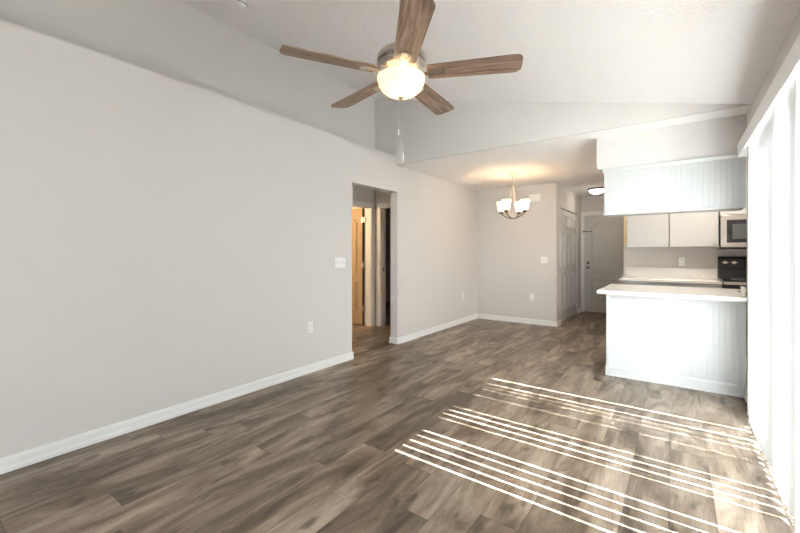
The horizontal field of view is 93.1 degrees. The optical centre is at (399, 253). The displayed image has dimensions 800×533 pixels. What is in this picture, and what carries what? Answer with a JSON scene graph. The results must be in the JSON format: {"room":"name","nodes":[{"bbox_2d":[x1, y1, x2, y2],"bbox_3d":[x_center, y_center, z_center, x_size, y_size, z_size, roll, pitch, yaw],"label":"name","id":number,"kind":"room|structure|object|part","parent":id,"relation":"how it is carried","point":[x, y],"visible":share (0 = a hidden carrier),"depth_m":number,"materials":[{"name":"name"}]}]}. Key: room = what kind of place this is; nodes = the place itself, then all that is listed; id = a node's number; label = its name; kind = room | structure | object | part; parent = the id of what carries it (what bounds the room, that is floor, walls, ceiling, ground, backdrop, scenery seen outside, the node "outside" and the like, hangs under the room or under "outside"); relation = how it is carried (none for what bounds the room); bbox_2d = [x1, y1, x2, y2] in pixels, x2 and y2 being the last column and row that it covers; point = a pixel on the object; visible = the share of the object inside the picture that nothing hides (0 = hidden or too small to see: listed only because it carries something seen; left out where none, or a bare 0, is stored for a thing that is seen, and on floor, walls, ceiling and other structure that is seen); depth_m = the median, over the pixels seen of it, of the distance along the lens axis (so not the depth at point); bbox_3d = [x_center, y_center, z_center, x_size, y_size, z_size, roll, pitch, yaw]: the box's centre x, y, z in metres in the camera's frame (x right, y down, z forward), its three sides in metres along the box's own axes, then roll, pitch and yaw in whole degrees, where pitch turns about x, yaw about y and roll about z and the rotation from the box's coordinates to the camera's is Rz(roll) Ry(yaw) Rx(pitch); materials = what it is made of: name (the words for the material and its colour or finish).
{"room":"living room","nodes":[
{"label":"living room","id":0,"kind":"room"},
{"bbox_2d":[0,0,374,148],"bbox_3d":[-2.158,-1.737,3.032,0.120,1.014,6.195,0,0,36],"label":"wall","id":1,"kind":"structure","parent":0,"point":[173,39],"depth_m":3.41,"materials":[{"name":"paint"}]},
{"bbox_2d":[0,19,476,457],"bbox_3d":[-1.151,-0.040,3.996,0.370,2.580,8.700,0,0,36],"label":"wall","id":2,"kind":"structure","parent":0,"point":[165,241],"depth_m":2.83,"materials":[{"name":"paint"}]},
{"bbox_2d":[0,351,353,474],"bbox_3d":[-2.103,1.206,2.464,0.137,0.087,5.102,0,0,36],"label":"baseboard","id":3,"kind":"structure","parent":2,"relation":"attached to","point":[12,462],"depth_m":2.73,"materials":[{"name":"white paint"}]},
{"bbox_2d":[307,322,312,333],"bbox_3d":[-0.939,0.780,3.965,0.010,0.116,0.072,0,0,36],"label":"wall outlet","id":4,"kind":"object","parent":2,"relation":"attached to","point":[310,324],"visible":1,"depth_m":3.96,"materials":[{"name":"white plastic"}]},
{"bbox_2d":[335,257,344,267],"bbox_3d":[-0.674,0.107,4.317,0.022,0.116,0.164,0,0,36],"label":"light switch","id":5,"kind":"object","parent":2,"relation":"attached to","point":[339,262],"visible":1,"depth_m":4.31,"materials":[{"name":"white plastic"}]},
{"bbox_2d":[389,314,477,343],"bbox_3d":[0.676,1.206,6.286,0.152,0.087,2.607,0,0,36],"label":"baseboard","id":6,"kind":"structure","parent":2,"relation":"attached to","point":[394,340],"depth_m":5.88,"materials":[{"name":"white paint"}]},
{"bbox_2d":[352,185,374,203],"bbox_3d":[-1.374,0.025,5.378,0.120,2.450,3.270,0,0,36],"label":"wall","id":7,"kind":"structure","parent":0,"point":[362,194],"depth_m":6.33,"materials":[{"name":"paint"}]},
{"bbox_2d":[352,208,364,324],"bbox_3d":[-0.926,0.229,6.738,0.791,2.018,0.102,0,0,36],"label":"door","id":8,"kind":"structure","parent":7,"relation":"in","point":[358,219],"depth_m":6.61,"materials":[{"name":"brown wood"}]},
{"bbox_2d":[352,200,374,325],"bbox_3d":[-0.761,0.200,6.201,0.142,2.100,0.902,0,0,36],"label":"door frame","id":9,"kind":"structure","parent":7,"relation":"attached to","point":[369,207],"depth_m":6.50,"materials":[{"name":"white paint"}]},
{"bbox_2d":[352,207,390,323],"bbox_3d":[-0.624,0.022,7.034,3.100,2.455,7.070,0,0,36],"label":"wall","id":10,"kind":"structure","parent":0,"point":[387,211],"depth_m":9.87,"materials":[{"name":"paint"}]},
{"bbox_2d":[375,190,390,325],"bbox_3d":[0.006,0.025,6.321,1.000,2.450,0.120,0,0,36],"label":"wall","id":11,"kind":"structure","parent":0,"point":[380,196],"depth_m":6.55,"materials":[{"name":"paint"}]},
{"bbox_2d":[377,202,390,325],"bbox_3d":[-0.001,0.200,6.312,0.882,2.100,0.142,0,0,36],"label":"door frame","id":12,"kind":"structure","parent":11,"relation":"attached to","point":[381,207],"depth_m":6.50,"materials":[{"name":"white paint"}]},
{"bbox_2d":[0,301,795,532],"bbox_3d":[0.223,1.310,4.293,7.900,0.120,11.200,0,0,36],"label":"floor","id":13,"kind":"structure","parent":0,"point":[478,425],"depth_m":2.32,"materials":[{"name":"brown wood"}]},
{"bbox_2d":[354,343,392,355],"bbox_3d":[-0.370,1.247,4.896,0.040,0.006,0.873,0,0,36],"label":"threshold","id":14,"kind":"object","parent":13,"relation":"on","point":[389,343],"visible":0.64,"depth_m":4.90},
{"bbox_2d":[623,281,667,285],"bbox_3d":[3.506,0.818,5.391,0.510,0.864,0.705,0,0,36],"label":"base cabinet","id":15,"kind":"object","parent":13,"relation":"on","point":[624,282],"visible":0.15,"depth_m":5.13,"materials":[{"name":"white paint"}]},
{"bbox_2d":[619,267,721,284],"bbox_3d":[3.709,0.297,5.248,1.097,0.174,0.701,0,0,36],"label":"countertop","id":16,"kind":"structure","parent":15,"relation":"on","point":[643,274],"depth_m":5.35,"materials":[{"name":"white laminate"}]},
{"bbox_2d":[605,294,745,397],"bbox_3d":[2.736,0.829,3.839,1.078,0.842,0.640,0,0,36],"label":"base cabinet","id":17,"kind":"object","parent":13,"relation":"on","point":[695,344],"visible":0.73,"depth_m":3.55,"materials":[{"name":"white paint"}]},
{"bbox_3d":[2.143,0.829,3.903,0.032,0.842,0.024,0,0,36],"label":"corner trim","id":18,"kind":"part","parent":17,"relation":"part of","materials":[{"name":"white paint"}]},
{"bbox_2d":[597,284,746,301],"bbox_3d":[2.720,0.350,3.861,1.133,0.111,0.995,0,0,36],"label":"countertop","id":19,"kind":"structure","parent":17,"relation":"on","point":[719,294],"depth_m":3.65,"materials":[{"name":"white laminate"}]},
{"bbox_3d":[2.551,0.430,3.604,0.979,0.044,0.022,0,0,36],"label":"rail","id":20,"kind":"part","parent":17,"relation":"part of","materials":[{"name":"white paint"}]},
{"bbox_3d":[2.550,1.199,3.598,1.061,0.102,0.032,0,0,36],"label":"trim","id":21,"kind":"part","parent":17,"relation":"part of","materials":[{"name":"white paint"}]},
{"bbox_3d":[2.971,0.829,3.299,0.060,0.842,0.023,0,0,36],"label":"corner trim","id":22,"kind":"part","parent":17,"relation":"part of","materials":[{"name":"white paint"}]},
{"bbox_2d":[668,283,721,287],"bbox_3d":[3.932,0.818,5.080,0.540,0.864,0.705,0,0,36],"label":"base cabinet","id":23,"kind":"object","parent":13,"relation":"on","point":[669,284],"visible":0.13,"depth_m":4.82,"materials":[{"name":"white paint"}]},
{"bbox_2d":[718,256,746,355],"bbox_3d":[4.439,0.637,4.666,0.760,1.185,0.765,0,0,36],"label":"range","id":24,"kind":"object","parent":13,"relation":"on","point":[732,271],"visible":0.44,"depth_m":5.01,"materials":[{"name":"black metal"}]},
{"bbox_2d":[718,277,746,281],"bbox_3d":[4.431,0.337,4.655,0.760,0.017,0.616,0,0,36],"label":"cooktop","id":25,"kind":"object","parent":24,"relation":"in","point":[723,279],"depth_m":4.73,"materials":[{"name":"grey glass"}]},
{"bbox_3d":[4.255,0.725,4.414,0.748,0.670,0.028,0,0,36],"label":"oven door","id":26,"kind":"part","parent":24,"relation":"part of","materials":[{"name":"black glass"}]},
{"bbox_3d":[4.256,0.365,4.416,0.748,0.034,0.028,0,0,36],"label":"trim","id":27,"kind":"part","parent":24,"relation":"part of","materials":[{"name":"silver metal"}]},
{"bbox_2d":[180,0,799,196],"bbox_3d":[1.195,-1.762,3.479,5.050,1.193,10.910,0,0,36],"label":"ceiling","id":28,"kind":"structure","parent":0,"point":[595,51],"depth_m":2.97,"materials":[{"name":"white paint"}]},
{"bbox_2d":[229,0,246,9],"bbox_3d":[-1.309,-2.018,3.066,0.136,0.063,0.138,0,0,31],"label":"smoke detector","id":29,"kind":"object","parent":28,"relation":"attached to","point":[239,4],"visible":1,"depth_m":3.04,"materials":[{"name":"white plastic"}]},
{"bbox_2d":[279,0,522,160],"bbox_3d":[0.011,-1.095,2.192,1.271,1.147,1.254,0,0,36],"label":"ceiling fan","id":30,"kind":"object","parent":28,"relation":"hanging from","point":[400,65],"visible":1,"depth_m":2.05,"materials":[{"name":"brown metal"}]},
{"bbox_3d":[-0.363,-1.016,1.989,0.510,0.006,0.144,0,10,-24],"label":"blade","id":31,"kind":"part","parent":30,"relation":"part of","materials":[{"name":"brown wood"}]},
{"bbox_3d":[-0.266,-1.016,2.455,0.144,0.006,0.510,-13,9,-41],"label":"blade","id":32,"kind":"part","parent":30,"relation":"part of","materials":[{"name":"brown wood"}]},
{"bbox_3d":[-0.009,-0.792,2.155,0.002,0.175,0.002,0,0,36],"label":"pull chain","id":33,"kind":"part","parent":30,"relation":"part of","materials":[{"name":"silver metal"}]},
{"bbox_3d":[0.006,-0.942,2.155,0.270,0.108,0.270,0,0,36],"label":"lamp shade","id":34,"kind":"part","parent":30,"relation":"part of","materials":[{"name":"white glass"}]},
{"bbox_3d":[0.051,-1.016,1.753,0.144,0.006,0.510,10,-1,-6],"label":"blade","id":35,"kind":"part","parent":30,"relation":"part of","materials":[{"name":"brown wood"}]},
{"bbox_3d":[0.208,-1.016,2.507,0.144,0.006,0.510,-12,-6,29],"label":"blade","id":36,"kind":"part","parent":30,"relation":"part of","materials":[{"name":"brown wood"}]},
{"bbox_3d":[0.403,-1.016,2.073,0.510,0.006,0.144,0,-10,12],"label":"blade","id":37,"kind":"part","parent":30,"relation":"part of","materials":[{"name":"brown wood"}]},
{"bbox_2d":[497,172,529,218],"bbox_3d":[1.699,-0.861,5.705,0.407,0.688,0.407,0,0,0],"label":"chandelier","id":38,"kind":"object","parent":28,"relation":"hanging from","point":[504,206],"visible":1,"depth_m":5.65,"materials":[{"name":"white glass"}]},
{"bbox_3d":[1.563,-0.709,5.841,0.136,0.146,0.136,0,0,36],"label":"lamp shade","id":39,"kind":"part","parent":38,"relation":"part of","materials":[{"name":"white glass"}]},
{"bbox_3d":[1.563,-0.709,5.569,0.136,0.146,0.136,0,0,36],"label":"lamp shade","id":40,"kind":"part","parent":38,"relation":"part of","materials":[{"name":"white glass"}]},
{"bbox_3d":[1.835,-0.709,5.841,0.136,0.146,0.136,0,0,36],"label":"lamp shade","id":41,"kind":"part","parent":38,"relation":"part of","materials":[{"name":"white glass"}]},
{"bbox_3d":[1.835,-0.709,5.569,0.136,0.146,0.136,0,0,36],"label":"lamp shade","id":42,"kind":"part","parent":38,"relation":"part of","materials":[{"name":"white glass"}]},
{"bbox_2d":[587,187,603,194],"bbox_3d":[3.663,-1.147,7.057,0.310,0.116,0.310,0,0,36],"label":"flush ceiling light","id":43,"kind":"object","parent":28,"relation":"attached to","point":[596,190],"visible":0.92,"depth_m":6.97,"materials":[{"name":"white glass"}]},
{"bbox_2d":[597,114,746,173],"bbox_3d":[2.625,-1.038,3.755,1.165,0.333,0.326,0,0,36],"label":"wall","id":44,"kind":"structure","parent":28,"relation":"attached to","point":[720,136],"depth_m":3.58,"materials":[{"name":"paint"}]},
{"bbox_2d":[602,153,745,216],"bbox_3d":[2.638,-0.630,3.728,1.104,0.480,0.345,0,0,36],"label":"upper cabinet","id":45,"kind":"object","parent":44,"relation":"hanging from","point":[711,183],"visible":0.98,"depth_m":3.56,"materials":[{"name":"white paint"}]},
{"bbox_3d":[2.125,-0.630,3.917,0.024,0.460,0.022,0,0,36],"label":"corner trim","id":46,"kind":"part","parent":45,"relation":"part of","materials":[{"name":"white paint"}]},
{"bbox_3d":[2.546,-0.852,3.602,1.104,0.037,0.032,0,0,36],"label":"molding","id":47,"kind":"part","parent":45,"relation":"part of","materials":[{"name":"white paint"}]},
{"bbox_3d":[2.551,-0.407,3.602,1.096,0.034,0.024,0,0,36],"label":"trim","id":48,"kind":"part","parent":45,"relation":"part of","materials":[{"name":"white paint"}]},
{"bbox_2d":[477,182,557,321],"bbox_3d":[2.064,-0.003,6.961,1.570,2.505,0.120,0,0,36],"label":"wall","id":49,"kind":"structure","parent":0,"point":[510,269],"depth_m":6.82,"materials":[{"name":"paint"}]},
{"bbox_2d":[478,314,560,326],"bbox_3d":[2.166,1.206,6.969,1.450,0.087,0.287,0,0,36],"label":"baseboard","id":50,"kind":"structure","parent":49,"relation":"attached to","point":[481,316],"depth_m":6.79,"materials":[{"name":"white paint"}]},
{"bbox_2d":[529,194,540,201],"bbox_3d":[2.362,-0.970,6.640,0.190,0.130,0.048,0,0,36],"label":"door chime","id":51,"kind":"object","parent":49,"relation":"attached to","point":[532,197],"visible":1,"depth_m":6.62,"materials":[{"name":"white plastic"}]},
{"bbox_3d":[2.349,-0.970,6.622,0.170,0.110,0.004,0,0,36],"label":"plate","id":52,"kind":"part","parent":51,"relation":"part of","materials":[{"name":"white plastic"}]},
{"bbox_2d":[541,256,547,262],"bbox_3d":[2.495,0.115,6.559,0.118,0.116,0.022,0,0,36],"label":"light switch","id":53,"kind":"object","parent":49,"relation":"attached to","point":[544,259],"visible":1,"depth_m":6.56,"materials":[{"name":"white plastic"}]},
{"bbox_2d":[375,100,750,164],"bbox_3d":[1.300,-1.732,4.267,4.210,1.054,0.124,0,0,36],"label":"wall","id":54,"kind":"structure","parent":0,"point":[471,126],"depth_m":4.36,"materials":[{"name":"paint"}]},
{"bbox_2d":[558,184,580,319],"bbox_3d":[3.295,0.013,7.418,0.120,2.475,2.070,0,0,36],"label":"wall","id":55,"kind":"structure","parent":0,"point":[567,199],"depth_m":7.44,"materials":[{"name":"paint"}]},
{"bbox_2d":[561,208,576,321],"bbox_3d":[3.228,0.212,7.251,0.068,2.045,1.390,0,0,36],"label":"door","id":56,"kind":"structure","parent":55,"relation":"in","point":[568,218],"depth_m":7.18,"materials":[{"name":"white paint"}]},
{"bbox_2d":[581,195,603,211],"bbox_3d":[3.749,0.013,8.294,2.720,2.475,0.120,0,0,36],"label":"wall","id":57,"kind":"structure","parent":0,"point":[589,203],"depth_m":7.99,"materials":[{"name":"paint"}]},
{"bbox_2d":[581,211,623,313],"bbox_3d":[4.314,0.188,7.848,1.050,2.125,0.174,0,0,36],"label":"door","id":58,"kind":"structure","parent":57,"relation":"in","point":[602,237],"depth_m":7.92,"materials":[{"name":"white paint"}]},
{"bbox_3d":[4.325,0.188,7.863,1.050,2.125,0.138,0,0,36],"label":"frame","id":59,"kind":"part","parent":58,"relation":"part of","materials":[{"name":"white paint"}]},
{"bbox_2d":[624,214,746,278],"bbox_3d":[4.187,0.013,5.078,2.100,2.475,4.560,0,0,36],"label":"wall","id":60,"kind":"structure","parent":0,"point":[665,257],"depth_m":5.48,"materials":[{"name":"paint"}]},
{"bbox_2d":[624,214,668,247],"bbox_3d":[3.601,-0.472,5.539,0.542,0.775,0.354,0,0,36],"label":"upper cabinet","id":61,"kind":"object","parent":60,"relation":"attached to","point":[640,231],"visible":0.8,"depth_m":5.42,"materials":[{"name":"white paint"}]},
{"bbox_3d":[3.410,-0.492,5.709,0.033,0.735,0.304,0,0,36],"label":"panel","id":62,"kind":"part","parent":61,"relation":"part of","materials":[{"name":"white paint"}]},
{"bbox_2d":[626,267,716,278],"bbox_3d":[3.916,0.280,5.517,1.080,0.140,0.022,0,0,36],"label":"backsplash","id":63,"kind":"structure","parent":60,"relation":"attached to","point":[711,273],"depth_m":5.48,"materials":[{"name":"white laminate"}]},
{"bbox_2d":[679,258,684,265],"bbox_3d":[4.042,0.120,5.438,0.072,0.116,0.010,0,0,36],"label":"wall outlet","id":64,"kind":"object","parent":60,"relation":"attached to","point":[681,260],"visible":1,"depth_m":5.43,"materials":[{"name":"white plastic"}]},
{"bbox_2d":[670,212,718,246],"bbox_3d":[4.037,-0.472,5.221,0.524,0.775,0.354,0,0,36],"label":"upper cabinet","id":65,"kind":"object","parent":60,"relation":"attached to","point":[701,229],"visible":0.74,"depth_m":5.10,"materials":[{"name":"white paint"}]},
{"bbox_2d":[719,185,746,215],"bbox_3d":[4.564,-0.677,4.837,0.760,0.365,0.354,0,0,36],"label":"upper cabinet","id":66,"kind":"object","parent":60,"relation":"attached to","point":[743,211],"visible":0.06,"depth_m":4.85,"materials":[{"name":"white paint"}]},
{"bbox_2d":[718,214,746,249],"bbox_3d":[4.540,-0.268,4.805,0.756,0.440,0.433,0,0,36],"label":"microwave","id":67,"kind":"object","parent":66,"relation":"attached to","point":[732,228],"visible":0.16,"depth_m":4.82,"materials":[{"name":"silver metal"}]},
{"bbox_2d":[747,9,799,125],"bbox_3d":[1.185,-0.007,0.674,0.140,2.515,6.325,0,0,36],"label":"wall","id":68,"kind":"structure","parent":0,"point":[794,31],"depth_m":2.30,"materials":[{"name":"paint"}]},
{"bbox_2d":[744,388,746,402],"bbox_3d":[2.803,1.206,3.024,0.017,0.087,0.610,0,0,36],"label":"baseboard","id":69,"kind":"structure","parent":68,"relation":"attached to","point":[745,395],"depth_m":3.22,"materials":[{"name":"white paint"}]},
{"bbox_2d":[737,34,799,532],"bbox_3d":[1.111,0.172,0.774,0.094,2.097,5.560,0,0,36],"label":"vertical blind","id":70,"kind":"object","parent":68,"relation":"attached to","point":[770,142],"visible":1,"depth_m":1.98,"materials":[{"name":"white plastic"}]}
]}

